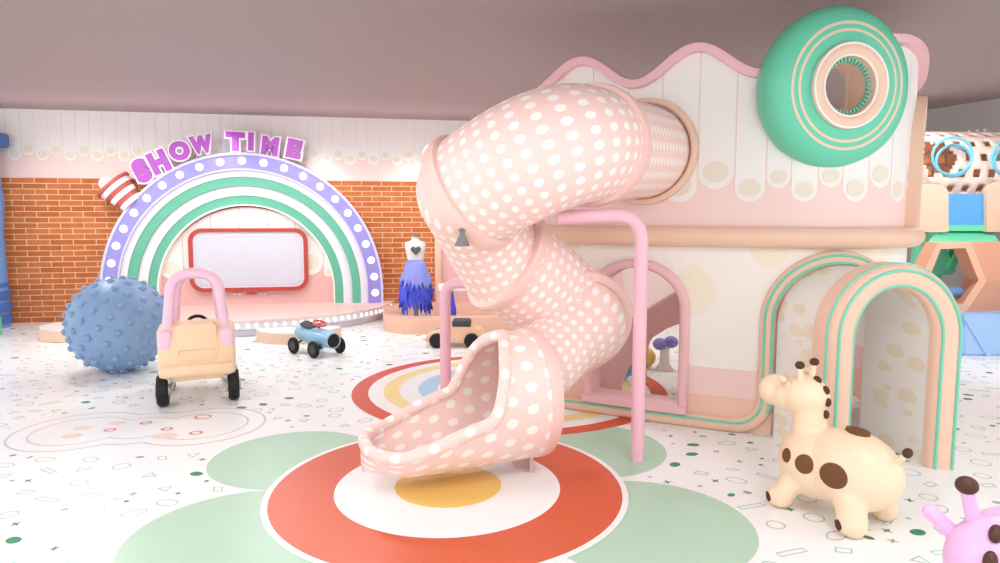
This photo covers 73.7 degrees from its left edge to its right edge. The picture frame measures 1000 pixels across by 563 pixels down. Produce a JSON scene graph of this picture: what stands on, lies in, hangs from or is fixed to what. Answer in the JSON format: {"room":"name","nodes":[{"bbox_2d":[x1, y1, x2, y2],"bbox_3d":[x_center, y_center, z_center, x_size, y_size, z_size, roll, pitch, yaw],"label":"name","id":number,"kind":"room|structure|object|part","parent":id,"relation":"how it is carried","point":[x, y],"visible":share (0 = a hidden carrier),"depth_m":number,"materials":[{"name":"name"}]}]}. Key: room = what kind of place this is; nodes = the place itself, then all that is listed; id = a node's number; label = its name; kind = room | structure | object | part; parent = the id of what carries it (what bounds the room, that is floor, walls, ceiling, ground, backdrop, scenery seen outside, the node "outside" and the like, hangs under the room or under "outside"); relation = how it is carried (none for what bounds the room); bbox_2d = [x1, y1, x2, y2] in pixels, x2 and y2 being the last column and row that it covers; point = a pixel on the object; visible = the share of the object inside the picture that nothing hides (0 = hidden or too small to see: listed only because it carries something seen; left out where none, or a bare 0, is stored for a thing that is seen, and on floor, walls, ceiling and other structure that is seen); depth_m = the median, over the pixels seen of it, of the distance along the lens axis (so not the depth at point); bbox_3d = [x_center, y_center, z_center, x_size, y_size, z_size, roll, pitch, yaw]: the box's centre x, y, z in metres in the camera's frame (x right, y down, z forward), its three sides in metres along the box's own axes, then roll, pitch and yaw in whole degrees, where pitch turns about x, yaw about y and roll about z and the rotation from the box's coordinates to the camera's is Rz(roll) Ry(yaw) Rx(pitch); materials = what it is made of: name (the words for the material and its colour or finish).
{"room":"indoor playground","nodes":[
{"label":"indoor playground","id":0,"kind":"room"},
{"bbox_2d":[0,108,674,322],"bbox_3d":[-1.779,-0.997,10.358,15.800,3.000,0.250,-1,6,-11],"label":"wall","id":1,"kind":"structure","parent":0,"point":[57,229],"depth_m":9.59,"materials":[{"name":"orange brick"}]},
{"bbox_2d":[129,132,211,184],"bbox_3d":[-4.634,-1.738,9.419,1.097,0.739,0.057,-1,6,-11],"label":"sign","id":2,"kind":"object","parent":1,"relation":"attached to","point":[199,143],"depth_m":9.39,"materials":[{"name":"plastic"}]},
{"bbox_2d":[224,130,305,161],"bbox_3d":[-3.380,-1.952,9.634,1.113,0.423,0.057,-1,6,-11],"label":"sign","id":3,"kind":"object","parent":1,"relation":"attached to","point":[267,144],"depth_m":9.62,"materials":[{"name":"plastic"}]},
{"bbox_3d":[-0.978,-0.532,10.477,0.100,2.050,0.100,-1,6,-11],"label":"corner post","id":4,"kind":"part","parent":1,"relation":"part of","materials":[{"name":"paint"}]},
{"bbox_3d":[0.540,-0.562,10.790,3.000,2.050,0.040,-1,6,-11],"label":"rose panel","id":5,"kind":"part","parent":1,"relation":"part of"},
{"bbox_2d":[0,306,999,562],"bbox_3d":[0.000,0.988,5.369,18.000,0.004,15.500,0,6,0],"label":"floor","id":6,"kind":"structure","parent":0,"point":[93,470],"depth_m":3.80,"materials":[{"name":"white tile"}]},
{"bbox_2d":[0,316,1,334],"bbox_3d":[-6.733,0.570,8.380,0.760,0.260,0.760,0,6,0],"label":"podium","id":7,"kind":"object","parent":6,"relation":"on","point":[0,316],"visible":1,"depth_m":8.53,"materials":[{"name":"green"}]},
{"bbox_2d":[0,133,13,327],"bbox_3d":[-7.035,-0.683,8.976,0.680,2.640,0.680,0,6,0],"label":"tower","id":8,"kind":"object","parent":6,"relation":"on","point":[6,305],"visible":0.99,"depth_m":9.05,"materials":[{"name":"blue plastic"}]},
{"bbox_2d":[37,322,65,342],"bbox_3d":[-5.293,0.617,8.459,0.940,0.150,0.940,0,6,0],"label":"podium","id":9,"kind":"object","parent":6,"relation":"on","point":[51,332],"visible":0.38,"depth_m":8.03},
{"bbox_2d":[61,275,163,372],"bbox_3d":[-3.704,0.415,6.494,0.954,0.956,0.953,0,6,0],"label":"ball","id":10,"kind":"object","parent":6,"relation":"on","point":[112,324],"visible":0.94,"depth_m":6.18,"materials":[{"name":"blue rubber"}]},
{"bbox_2d":[154,267,240,406],"bbox_3d":[-2.558,0.415,5.645,0.634,1.091,0.840,-2,6,-23],"label":"car","id":11,"kind":"object","parent":6,"relation":"on","point":[189,349],"visible":1,"depth_m":5.32,"materials":[{"name":"beige plastic"}]},
{"bbox_3d":[-2.449,0.479,5.391,0.310,0.332,0.202,-2,6,-23],"label":"panel","id":12,"kind":"part","parent":11,"relation":"part of","materials":[{"name":"beige plastic"}]},
{"bbox_2d":[180,300,392,336],"bbox_3d":[-3.721,0.520,9.158,4.500,0.210,1.830,-1,6,-11],"label":"stage","id":13,"kind":"object","parent":6,"relation":"on","point":[246,318],"visible":0.38,"depth_m":9.09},
{"bbox_2d":[100,152,382,305],"bbox_3d":[-3.720,-0.758,9.775,3.924,2.214,0.322,-1,6,-11],"label":"arch","id":14,"kind":"object","parent":13,"relation":"on","point":[148,242],"visible":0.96,"depth_m":9.73,"materials":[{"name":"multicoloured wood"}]},
{"bbox_3d":[-5.458,-0.255,9.363,0.106,0.106,0.060,-1,6,-11],"label":"bulb","id":15,"kind":"part","parent":14,"relation":"part of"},
{"bbox_3d":[-5.384,-0.500,9.353,0.106,0.106,0.060,-1,6,-11],"label":"bulb","id":16,"kind":"part","parent":14,"relation":"part of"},
{"bbox_2d":[97,172,138,210],"bbox_3d":[-5.342,-1.262,9.368,0.563,0.560,0.537,-1,6,-11],"label":"cannon","id":17,"kind":"object","parent":14,"relation":"attached to","point":[120,191],"visible":0.96,"depth_m":9.22},
{"bbox_3d":[-5.277,-0.738,9.351,0.106,0.106,0.060,-1,6,-11],"label":"bulb","id":18,"kind":"part","parent":14,"relation":"part of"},
{"bbox_3d":[-5.135,-0.963,9.355,0.106,0.106,0.060,-1,6,-11],"label":"bulb","id":19,"kind":"part","parent":14,"relation":"part of","materials":[{"name":"white glass"}]},
{"bbox_3d":[-4.961,-1.170,9.368,0.106,0.106,0.060,-1,6,-11],"label":"bulb","id":20,"kind":"part","parent":14,"relation":"part of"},
{"bbox_3d":[-4.755,-1.353,9.389,0.106,0.106,0.060,-1,6,-11],"label":"bulb","id":21,"kind":"part","parent":14,"relation":"part of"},
{"bbox_3d":[-4.522,-1.506,9.419,0.106,0.106,0.060,-1,6,-11],"label":"bulb","id":22,"kind":"part","parent":14,"relation":"part of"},
{"bbox_3d":[-4.263,-1.622,9.456,0.106,0.106,0.060,-1,6,-11],"label":"bulb","id":23,"kind":"part","parent":14,"relation":"part of","materials":[{"name":"white plastic"}]},
{"bbox_3d":[-3.986,-1.697,9.501,0.106,0.106,0.060,-1,6,-11],"label":"bulb","id":24,"kind":"part","parent":14,"relation":"part of","materials":[{"name":"white plastic"}]},
{"bbox_3d":[-3.696,-1.727,9.553,0.106,0.106,0.060,-1,6,-11],"label":"bulb","id":25,"kind":"part","parent":14,"relation":"part of","materials":[{"name":"white plastic"}]},
{"bbox_3d":[-3.736,-0.512,9.885,2.455,1.160,0.007,-1,6,-11],"label":"plank panel","id":26,"kind":"part","parent":14,"relation":"part of","materials":[{"name":"white wood"}]},
{"bbox_3d":[-3.744,-0.385,9.935,2.479,1.442,0.070,-1,6,-11],"label":"panel","id":27,"kind":"part","parent":14,"relation":"part of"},
{"bbox_2d":[188,228,308,294],"bbox_3d":[-3.702,-0.292,9.863,1.664,0.986,0.085,-1,6,-11],"label":"wall screen","id":28,"kind":"object","parent":14,"relation":"attached to","point":[244,259],"visible":0.99,"depth_m":9.85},
{"bbox_3d":[-3.700,-0.321,9.850,1.504,0.767,0.006,-1,6,-11],"label":"screen glass","id":29,"kind":"part","parent":28,"relation":"part of","materials":[{"name":"white glass"}]},
{"bbox_3d":[-3.406,-1.708,9.609,0.106,0.106,0.060,-1,6,-11],"label":"bulb","id":30,"kind":"part","parent":14,"relation":"part of","materials":[{"name":"white plastic"}]},
{"bbox_3d":[-3.129,-1.642,9.667,0.106,0.106,0.060,-1,6,-11],"label":"bulb","id":31,"kind":"part","parent":14,"relation":"part of","materials":[{"name":"white plastic"}]},
{"bbox_3d":[-2.871,-1.535,9.726,0.106,0.106,0.060,-1,6,-11],"label":"bulb","id":32,"kind":"part","parent":14,"relation":"part of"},
{"bbox_3d":[-2.637,-1.391,9.784,0.106,0.106,0.060,-1,6,-11],"label":"bulb","id":33,"kind":"part","parent":14,"relation":"part of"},
{"bbox_3d":[-2.432,-1.216,9.840,0.106,0.106,0.060,-1,6,-11],"label":"bulb","id":34,"kind":"part","parent":14,"relation":"part of","materials":[{"name":"white glass"}]},
{"bbox_3d":[-2.257,-1.015,9.892,0.106,0.106,0.060,-1,6,-11],"label":"bulb","id":35,"kind":"part","parent":14,"relation":"part of","materials":[{"name":"white glass"}]},
{"bbox_3d":[-2.116,-0.794,9.940,0.106,0.106,0.060,-1,6,-11],"label":"bulb","id":36,"kind":"part","parent":14,"relation":"part of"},
{"bbox_3d":[-2.008,-0.560,9.982,0.106,0.106,0.060,-1,6,-11],"label":"bulb","id":37,"kind":"part","parent":14,"relation":"part of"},
{"bbox_3d":[-1.935,-0.318,10.019,0.106,0.106,0.060,-1,6,-11],"label":"bulb","id":38,"kind":"part","parent":14,"relation":"part of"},
{"bbox_3d":[-1.894,-0.073,10.051,0.106,0.106,0.060,-1,6,-11],"label":"bulb","id":39,"kind":"part","parent":14,"relation":"part of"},
{"bbox_3d":[-1.884,0.170,10.076,0.106,0.106,0.060,-1,6,-11],"label":"bulb","id":40,"kind":"part","parent":14,"relation":"part of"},
{"bbox_2d":[256,326,341,344],"bbox_3d":[-2.461,0.656,8.105,1.020,0.140,0.440,-1,6,-11],"label":"step","id":41,"kind":"structure","parent":6,"relation":"on","point":[280,335],"depth_m":7.96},
{"bbox_2d":[288,320,345,357],"bbox_3d":[-2.035,0.607,7.379,0.647,0.376,0.385,4,7,39],"label":"car","id":42,"kind":"object","parent":6,"relation":"on","point":[317,338],"visible":1,"depth_m":7.27,"materials":[{"name":"blue plastic"}]},
{"bbox_3d":[-2.115,0.485,7.433,0.220,0.082,0.165,4,7,39],"label":"seat","id":43,"kind":"part","parent":42,"relation":"part of","materials":[{"name":"grey plastic"}]},
{"bbox_2d":[326,333,340,348],"bbox_3d":[-1.796,0.638,7.185,0.020,0.178,0.191,4,7,39],"label":"grille","id":44,"kind":"object","parent":42,"relation":"attached to","point":[333,340],"depth_m":7.17,"materials":[{"name":"black plastic"}]},
{"bbox_2d":[410,314,431,315],"bbox_3d":[-1.141,0.538,9.546,0.350,0.100,0.300,-1,6,-11],"label":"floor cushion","id":45,"kind":"object","parent":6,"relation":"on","point":[418,314],"visible":0.13,"depth_m":9.55,"materials":[{"name":"fabric"}]},
{"bbox_2d":[383,301,515,334],"bbox_3d":[-0.598,0.492,9.498,2.100,0.200,1.720,-1,6,-11],"label":"platform","id":46,"kind":"object","parent":6,"relation":"on","point":[394,321],"visible":0.38,"depth_m":8.73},
{"bbox_2d":[398,234,433,315],"bbox_3d":[-1.136,0.001,8.992,0.477,1.274,0.400,-1,6,-11],"label":"dress form","id":47,"kind":"object","parent":46,"relation":"on","point":[415,288],"visible":0.97,"depth_m":8.88,"materials":[{"name":"blue fabric"}]},
{"bbox_2d":[437,283,466,315],"bbox_3d":[-0.572,0.334,8.923,0.750,0.624,0.280,0,6,0],"label":"rail","id":48,"kind":"object","parent":6,"relation":"on","point":[439,285],"visible":0.19,"depth_m":8.87,"materials":[{"name":"pink metal"}]},
{"bbox_3d":[-0.807,0.334,8.923,0.070,0.624,0.070,0,5,0],"label":"post","id":49,"kind":"part","parent":48,"relation":"part of","materials":[{"name":"pink metal"}]},
{"bbox_2d":[438,283,466,290],"bbox_3d":[-0.507,0.073,8.898,0.620,0.090,0.200,0,5,0],"label":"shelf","id":50,"kind":"object","parent":48,"relation":"attached to","point":[440,285],"depth_m":8.80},
{"bbox_2d":[451,291,456,314],"bbox_3d":[-0.677,0.326,8.922,0.190,0.408,0.152,0,6,0],"label":"dress","id":51,"kind":"object","parent":48,"relation":"hanging from","point":[453,306],"visible":0.31,"depth_m":8.88,"materials":[{"name":"blue fabric"}]},
{"bbox_2d":[425,318,484,347],"bbox_3d":[-0.521,0.596,7.843,0.694,0.310,0.400,0,6,0],"label":"car","id":52,"kind":"object","parent":6,"relation":"on","point":[462,330],"visible":0.76,"depth_m":7.69,"materials":[{"name":"beige plastic"}]},
{"bbox_3d":[-0.449,0.481,7.832,0.220,0.080,0.260,0,5,0],"label":"seat","id":53,"kind":"part","parent":52,"relation":"part of","materials":[{"name":"grey plastic"}]},
{"bbox_2d":[358,82,698,477],"bbox_3d":[0.291,-0.082,4.253,2.369,2.348,1.545,-1,6,-11],"label":"slide","id":54,"kind":"object","parent":6,"relation":"on","point":[535,155],"visible":1,"depth_m":3.80,"materials":[{"name":"plastic"}]},
{"bbox_2d":[454,228,469,245],"bbox_3d":[-0.206,-0.258,3.654,0.084,0.128,0.089,5,7,41],"label":"pendant","id":55,"kind":"object","parent":54,"relation":"hanging from","point":[461,241],"visible":0.98,"depth_m":3.63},
{"bbox_2d":[625,364,631,377],"bbox_3d":[1.139,0.797,6.225,0.220,0.220,0.220,0,6,0],"label":"ball","id":56,"kind":"object","parent":6,"relation":"on","point":[629,372],"visible":0.16,"depth_m":6.14,"materials":[{"name":"teal plastic"}]},
{"bbox_2d":[646,348,655,366],"bbox_3d":[1.464,0.761,6.704,0.200,0.200,0.200,0,6,0],"label":"ball","id":57,"kind":"object","parent":6,"relation":"on","point":[651,357],"visible":0.39,"depth_m":6.62,"materials":[{"name":"plastic"}]},
{"bbox_2d":[653,336,677,370],"bbox_3d":[1.635,0.704,6.598,0.250,0.334,0.180,0,6,0],"label":"stool","id":58,"kind":"object","parent":6,"relation":"on","point":[664,345],"visible":1,"depth_m":6.55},
{"bbox_2d":[653,336,677,349],"bbox_3d":[1.635,0.608,6.589,0.250,0.140,0.140,0,5,0],"label":"cushion","id":59,"kind":"object","parent":58,"relation":"on","point":[669,342],"depth_m":6.54,"materials":[{"name":"purple fabric"}]},
{"bbox_2d":[537,6,962,470],"bbox_3d":[1.727,-0.317,5.454,3.039,3.107,3.282,0,6,0],"label":"playhouse","id":60,"kind":"object","parent":6,"relation":"on","point":[789,235],"visible":0.94,"depth_m":4.45,"materials":[{"name":"plastic"}]},
{"bbox_3d":[1.027,0.899,5.035,0.790,0.065,0.254,3,6,28],"label":"sill","id":61,"kind":"part","parent":60,"relation":"part of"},
{"bbox_3d":[1.462,0.401,4.806,2.504,1.280,0.361,2,6,17],"label":"moulding","id":62,"kind":"part","parent":60,"relation":"part of","materials":[{"name":"plastic"}]},
{"bbox_3d":[1.733,-1.525,4.862,2.898,0.272,1.247,0,5,0],"label":"wave trim","id":63,"kind":"part","parent":60,"relation":"part of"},
{"bbox_3d":[1.961,-0.347,5.022,3.218,0.144,1.631,-2,6,-18],"label":"floor moulding","id":64,"kind":"part","parent":60,"relation":"part of","materials":[{"name":"wood"}]},
{"bbox_3d":[2.316,0.502,3.990,0.823,1.235,0.181,0,6,-2],"label":"tunnel frame","id":65,"kind":"part","parent":60,"relation":"part of","materials":[{"name":"plastic"}]},
{"bbox_3d":[2.990,-0.864,4.866,0.144,0.940,0.732,2,6,24],"label":"arch frame","id":66,"kind":"part","parent":60,"relation":"part of","materials":[{"name":"plastic"}]},
{"bbox_2d":[758,358,912,538],"bbox_3d":[1.664,0.797,3.372,0.442,0.771,0.777,-4,7,-35],"label":"hopper","id":67,"kind":"object","parent":6,"relation":"on","point":[848,468],"visible":1,"depth_m":3.26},
{"bbox_2d":[782,448,790,462],"bbox_3d":[1.465,0.888,3.407,0.025,0.071,0.064,-1,6,-9],"label":"spot","id":68,"kind":"object","parent":67,"relation":"attached to","point":[786,452],"depth_m":3.40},
{"bbox_2d":[795,454,812,473],"bbox_3d":[1.513,0.907,3.313,0.028,0.096,0.098,-4,7,-35],"label":"spot","id":69,"kind":"object","parent":67,"relation":"attached to","point":[803,462],"depth_m":3.31,"materials":[{"name":"brown plastic"}]},
{"bbox_2d":[819,463,847,488],"bbox_3d":[1.593,0.929,3.187,0.020,0.126,0.138,-4,7,-35],"label":"spot","id":70,"kind":"object","parent":67,"relation":"attached to","point":[831,475],"depth_m":3.18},
{"bbox_2d":[845,426,870,436],"bbox_3d":[1.745,0.732,3.252,0.091,0.030,0.116,-4,7,-35],"label":"spot","id":71,"kind":"object","parent":67,"relation":"attached to","point":[851,431],"depth_m":3.23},
{"bbox_2d":[910,181,999,278],"bbox_3d":[5.524,-0.234,8.050,1.286,1.924,0.630,0,6,0],"label":"play structure","id":72,"kind":"object","parent":6,"relation":"on","point":[946,217],"visible":0.61,"depth_m":7.89},
{"bbox_3d":[5.330,-0.352,8.204,0.581,0.520,0.300,0,5,0],"label":"mint panel","id":73,"kind":"part","parent":72,"relation":"part of","materials":[{"name":"green plastic"}]},
{"bbox_3d":[5.546,-0.339,8.105,0.316,0.336,0.200,0,5,0],"label":"mint panel","id":74,"kind":"part","parent":72,"relation":"part of","materials":[{"name":"green plastic"}]},
{"bbox_2d":[922,129,999,193],"bbox_3d":[5.985,-0.656,8.419,2.103,2.693,1.214,0,6,0],"label":"tunnel","id":75,"kind":"object","parent":72,"relation":"on","point":[943,172],"visible":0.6,"depth_m":8.01,"materials":[{"name":"white plastic"}]},
{"bbox_3d":[6.487,-1.886,8.559,1.100,0.272,0.030,0,5,0],"label":"picket rail","id":76,"kind":"part","parent":75,"relation":"part of","materials":[{"name":"white plastic"}]},
{"bbox_3d":[5.549,-0.857,7.949,0.476,0.366,0.050,0,5,0],"label":"blue panel","id":77,"kind":"part","parent":72,"relation":"part of","materials":[{"name":"blue plastic"}]},
{"bbox_2d":[922,476,999,562],"bbox_3d":[1.133,0.931,1.575,0.855,0.848,0.486,-5,8,-44],"label":"hopper","id":78,"kind":"object","parent":6,"relation":"on","point":[976,539],"visible":1,"depth_m":1.67,"materials":[{"name":"pink plastic"}]},
{"bbox_2d":[960,310,999,355],"bbox_3d":[5.599,0.561,7.538,1.118,0.439,0.670,0,6,0],"label":"block","id":79,"kind":"object","parent":6,"relation":"on","point":[981,329],"visible":0.57,"depth_m":7.29,"materials":[{"name":"blue plastic"}]},
{"bbox_2d":[915,241,999,311],"bbox_3d":[5.487,-0.058,7.640,1.555,0.800,0.340,0,6,0],"label":"frame","id":80,"kind":"object","parent":79,"relation":"on","point":[979,262],"visible":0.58,"depth_m":7.52,"materials":[{"name":"plastic"}]},
{"bbox_2d":[0,0,999,120],"bbox_3d":[0.000,-2.041,5.027,18.000,0.100,16.000,0,6,0],"label":"ceiling","id":81,"kind":"structure","parent":0,"point":[456,60],"depth_m":5.85,"materials":[{"name":"pink paint"}]},
{"bbox_2d":[906,98,999,286],"bbox_3d":[6.595,-0.776,8.064,0.151,3.000,7.848,-2,6,-20],"label":"wall","id":82,"kind":"structure","parent":0,"point":[980,115],"depth_m":8.89,"materials":[{"name":"white paint"}]}
]}

